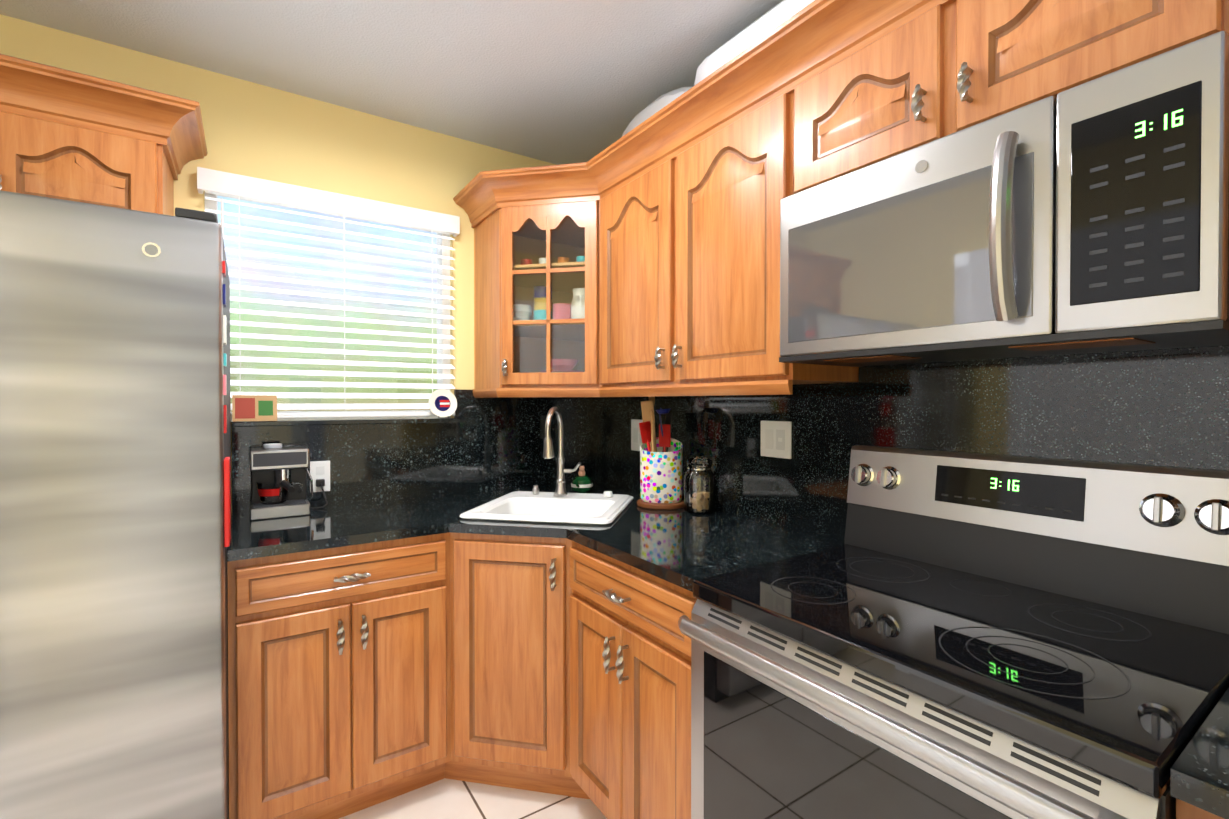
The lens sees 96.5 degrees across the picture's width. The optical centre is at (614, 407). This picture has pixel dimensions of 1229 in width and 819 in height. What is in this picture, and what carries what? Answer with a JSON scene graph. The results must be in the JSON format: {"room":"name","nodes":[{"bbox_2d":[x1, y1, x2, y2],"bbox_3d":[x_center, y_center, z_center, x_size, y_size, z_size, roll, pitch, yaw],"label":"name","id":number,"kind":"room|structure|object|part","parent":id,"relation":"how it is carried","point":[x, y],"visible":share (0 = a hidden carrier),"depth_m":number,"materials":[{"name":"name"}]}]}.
{"room":"kitchen","nodes":[
{"label":"kitchen","id":0,"kind":"room"},
{"bbox_2d":[0,14,555,517],"bbox_3d":[-1.217,0.042,2.206,2.760,2.500,0.120,0,1,-34],"label":"wall","id":1,"kind":"structure","parent":0,"point":[262,132],"depth_m":2.14,"materials":[{"name":"yellow paint"}]},
{"bbox_2d":[0,54,206,215],"bbox_3d":[-1.699,-0.706,1.562,0.851,0.408,0.399,0,1,-34],"label":"upper cabinet","id":2,"kind":"object","parent":1,"relation":"attached to","point":[65,134],"visible":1,"depth_m":1.55,"materials":[{"name":"brown wood"}]},
{"bbox_2d":[205,193,450,421],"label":"window","id":3,"kind":"structure","parent":1,"relation":"in","point":[211,204],"depth_m":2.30,"materials":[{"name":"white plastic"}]},
{"bbox_2d":[197,167,459,418],"bbox_3d":[-1.077,-0.399,2.182,0.922,0.878,0.069,0,1,-34],"label":"window blinds","id":4,"kind":"object","parent":3,"relation":"attached to","point":[216,182],"visible":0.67,"depth_m":2.16,"materials":[{"name":"white plastic"}]},
{"bbox_2d":[0,0,782,164],"bbox_3d":[-0.016,-1.217,0.399,2.760,0.050,4.440,0,1,-34],"label":"ceiling","id":5,"kind":"structure","parent":0,"point":[556,82],"depth_m":1.85,"materials":[{"name":"white paint"}]},
{"bbox_2d":[339,778,606,818],"bbox_3d":[-0.016,1.333,0.423,2.760,0.050,4.440,0,1,-34],"label":"floor","id":6,"kind":"structure","parent":0,"point":[444,798],"depth_m":1.78,"materials":[{"name":"tile"}]},
{"bbox_2d":[0,190,230,818],"bbox_3d":[-1.517,0.413,1.370,0.927,1.772,0.802,0,1,-34],"label":"fridge","id":7,"kind":"object","parent":6,"relation":"on","point":[115,471],"visible":0.98,"depth_m":1.23,"materials":[{"name":"grey metal"}]},
{"bbox_2d":[227,532,450,818],"bbox_3d":[-0.961,0.855,1.909,0.613,0.879,0.663,0,1,-34],"label":"base cabinet","id":8,"kind":"object","parent":6,"relation":"on","point":[339,690],"visible":1,"depth_m":1.65,"materials":[{"name":"brown wood"}]},
{"bbox_2d":[445,532,589,798],"bbox_3d":[-0.259,0.852,2.229,0.910,0.879,0.918,0,1,-34],"label":"base cabinet","id":9,"kind":"object","parent":6,"relation":"on","point":[510,651],"visible":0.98,"depth_m":1.79,"materials":[{"name":"brown wood"}]},
{"bbox_2d":[227,345,1228,818],"bbox_3d":[-0.005,0.016,1.289,1.521,1.081,2.748,0,1,-34],"label":"countertop","id":10,"kind":"structure","parent":9,"relation":"on","point":[503,465],"depth_m":1.72,"materials":[{"name":"stone"}]},
{"bbox_2d":[232,395,276,421],"bbox_3d":[-1.304,0.003,1.991,0.136,0.094,0.020,0,1,-34],"label":"framed picture","id":11,"kind":"object","parent":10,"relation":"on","point":[254,407],"visible":0.95,"depth_m":1.99,"materials":[{"name":"brown"}]},
{"bbox_2d":[249,443,313,520],"bbox_3d":[-1.194,0.258,1.969,0.192,0.251,0.223,0,1,-34],"label":"coffee machine","id":12,"kind":"object","parent":10,"relation":"on","point":[278,481],"visible":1,"depth_m":1.94,"materials":[{"name":"silver metal"}]},
{"bbox_2d":[255,481,302,503],"bbox_3d":[-1.196,0.302,1.961,0.147,0.074,0.108,0,1,-34],"label":"coffee pot","id":13,"kind":"object","parent":12,"relation":"on","point":[266,492],"depth_m":1.95,"materials":[{"name":"black glass"}]},
{"bbox_2d":[310,461,329,508],"bbox_3d":[-1.132,0.296,2.108,0.081,0.172,0.093,0,1,-34],"label":"outlet","id":14,"kind":"object","parent":10,"relation":"attached to","point":[320,473],"visible":0.98,"depth_m":2.14,"materials":[{"name":"white plastic"}]},
{"bbox_2d":[428,389,456,417],"bbox_3d":[-0.740,-0.016,2.365,0.124,0.124,0.033,0,1,-34],"label":"decorative plate","id":15,"kind":"object","parent":10,"relation":"on","point":[442,402],"visible":1,"depth_m":2.37,"materials":[{"name":"white ceramic"}]},
{"bbox_2d":[460,407,633,524],"bbox_3d":[-0.230,0.274,2.085,0.720,0.550,0.720,0,1,-34],"label":"sink","id":16,"kind":"object","parent":10,"relation":"in","point":[560,506],"depth_m":2.17,"materials":[{"name":"white ceramic"}]},
{"bbox_2d":[571,465,592,492],"bbox_3d":[-0.148,0.318,2.448,0.109,0.122,0.098,0,1,-34],"label":"soap bottle","id":17,"kind":"object","parent":10,"relation":"on","point":[581,483],"visible":1,"depth_m":2.42,"materials":[{"name":"green"}]},
{"bbox_2d":[631,419,642,450],"bbox_3d":[0.110,0.125,2.439,0.008,0.140,0.120,0,1,-34],"label":"electrical outlet","id":18,"kind":"object","parent":10,"relation":"attached to","point":[636,440],"visible":0.65,"depth_m":2.46,"materials":[{"name":"white plastic"}]},
{"bbox_2d":[637,396,683,509],"bbox_3d":[0.180,0.157,2.137,0.196,0.450,0.190,0,1,-34],"label":"utensil crock","id":19,"kind":"object","parent":10,"relation":"on","point":[661,468],"visible":1,"depth_m":2.10,"materials":[{"name":"multicoloured ceramic"}]},
{"bbox_2d":[684,455,714,513],"bbox_3d":[0.313,0.280,2.017,0.114,0.206,0.114,0,1,-34],"label":"glass jar","id":20,"kind":"object","parent":10,"relation":"on","point":[699,501],"visible":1,"depth_m":1.99,"materials":[{"name":"clear glass"}]},
{"bbox_2d":[761,421,791,458],"bbox_3d":[0.530,0.105,1.809,0.009,0.120,0.125,0,1,-34],"label":"electrical outlet","id":21,"kind":"object","parent":10,"relation":"attached to","point":[776,439],"visible":1,"depth_m":1.80,"materials":[{"name":"white plastic"}]},
{"bbox_2d":[570,541,696,818],"bbox_3d":[0.262,0.857,1.665,0.663,0.879,0.618,0,1,-34],"label":"base cabinet","id":22,"kind":"object","parent":6,"relation":"on","point":[630,700],"visible":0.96,"depth_m":1.47,"materials":[{"name":"brown wood"}]},
{"bbox_2d":[678,445,1228,818],"bbox_3d":[0.620,0.707,1.071,0.686,1.190,0.756,0,1,-34],"label":"range","id":23,"kind":"object","parent":6,"relation":"on","point":[937,634],"visible":1,"depth_m":0.99,"materials":[{"name":"grey"}]},
{"bbox_2d":[1176,798,1223,818],"bbox_3d":[0.984,0.867,0.586,0.663,0.879,0.450,0,1,-34],"label":"base cabinet","id":24,"kind":"object","parent":6,"relation":"on","point":[1184,810],"depth_m":0.61,"materials":[{"name":"brown wood"}]},
{"bbox_3d":[1.081,0.051,1.145,0.120,2.500,4.200,0,1,-34],"label":"wall","id":25,"kind":"structure","parent":0,"visible":0},
{"bbox_2d":[493,160,596,391],"bbox_3d":[-0.260,-0.513,2.225,0.319,0.846,0.319,0,1,-34],"label":"upper cabinet","id":26,"kind":"object","parent":25,"relation":"attached to","point":[549,212],"depth_m":2.22,"materials":[{"name":"brown wood"}]},
{"bbox_2d":[513,286,584,320],"bbox_3d":[-0.276,-0.435,2.398,0.384,0.175,0.103,0,1,11],"label":"cups","id":27,"kind":"object","parent":26,"relation":"in","point":[566,309],"depth_m":2.36,"materials":[{"name":"multicoloured ceramic"}]},
{"bbox_2d":[520,256,584,264],"bbox_3d":[-0.221,-0.618,2.385,0.387,0.060,0.047,0,1,11],"label":"cups","id":28,"kind":"object","parent":26,"relation":"in","point":[561,259],"depth_m":2.37,"materials":[{"name":"multicoloured ceramic"}]},
{"bbox_2d":[541,359,583,371],"bbox_3d":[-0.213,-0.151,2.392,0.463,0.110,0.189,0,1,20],"label":"bowl","id":29,"kind":"object","parent":26,"relation":"in","point":[560,361],"depth_m":2.34,"materials":[{"name":"pink ceramic"}]},
{"bbox_3d":[0.219,-0.481,1.433,0.425,0.896,2.751,0,1,-34],"label":"crown","id":30,"kind":"part","parent":26,"relation":"part of","materials":[{"name":"brown wood"}]},
{"bbox_2d":[589,32,858,391],"bbox_3d":[0.313,-0.504,1.886,0.324,0.858,0.952,0,1,-34],"label":"upper cabinet","id":31,"kind":"object","parent":25,"relation":"attached to","point":[665,220],"depth_m":1.66,"materials":[{"name":"brown wood"}]},
{"bbox_2d":[622,0,814,136],"bbox_3d":[0.388,-1.000,1.765,0.212,0.347,2.012,0,1,-34],"label":"bundles","id":32,"kind":"object","parent":31,"relation":"on","point":[776,16],"visible":0.02,"depth_m":1.64,"materials":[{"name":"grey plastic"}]},
{"bbox_2d":[789,0,1220,195],"bbox_3d":[0.790,-0.727,1.171,0.323,0.400,0.759,0,1,-34],"label":"upper cabinet","id":33,"kind":"object","parent":25,"relation":"attached to","point":[871,81],"depth_m":1.10,"materials":[{"name":"brown wood"}]},
{"bbox_2d":[779,31,1228,366],"bbox_3d":[0.738,-0.316,1.141,0.402,0.412,0.756,0,1,-34],"label":"microwave","id":34,"kind":"object","parent":33,"relation":"attached to","point":[1091,216],"visible":1,"depth_m":0.93,"materials":[{"name":"grey metal"}]},
{"bbox_2d":[1221,0,1228,35],"bbox_3d":[1.131,-0.493,0.664,0.323,0.858,0.460,0,1,-34],"label":"upper cabinet","id":35,"kind":"object","parent":25,"relation":"attached to","point":[1224,3],"depth_m":0.79,"materials":[{"name":"brown wood"}]}
]}

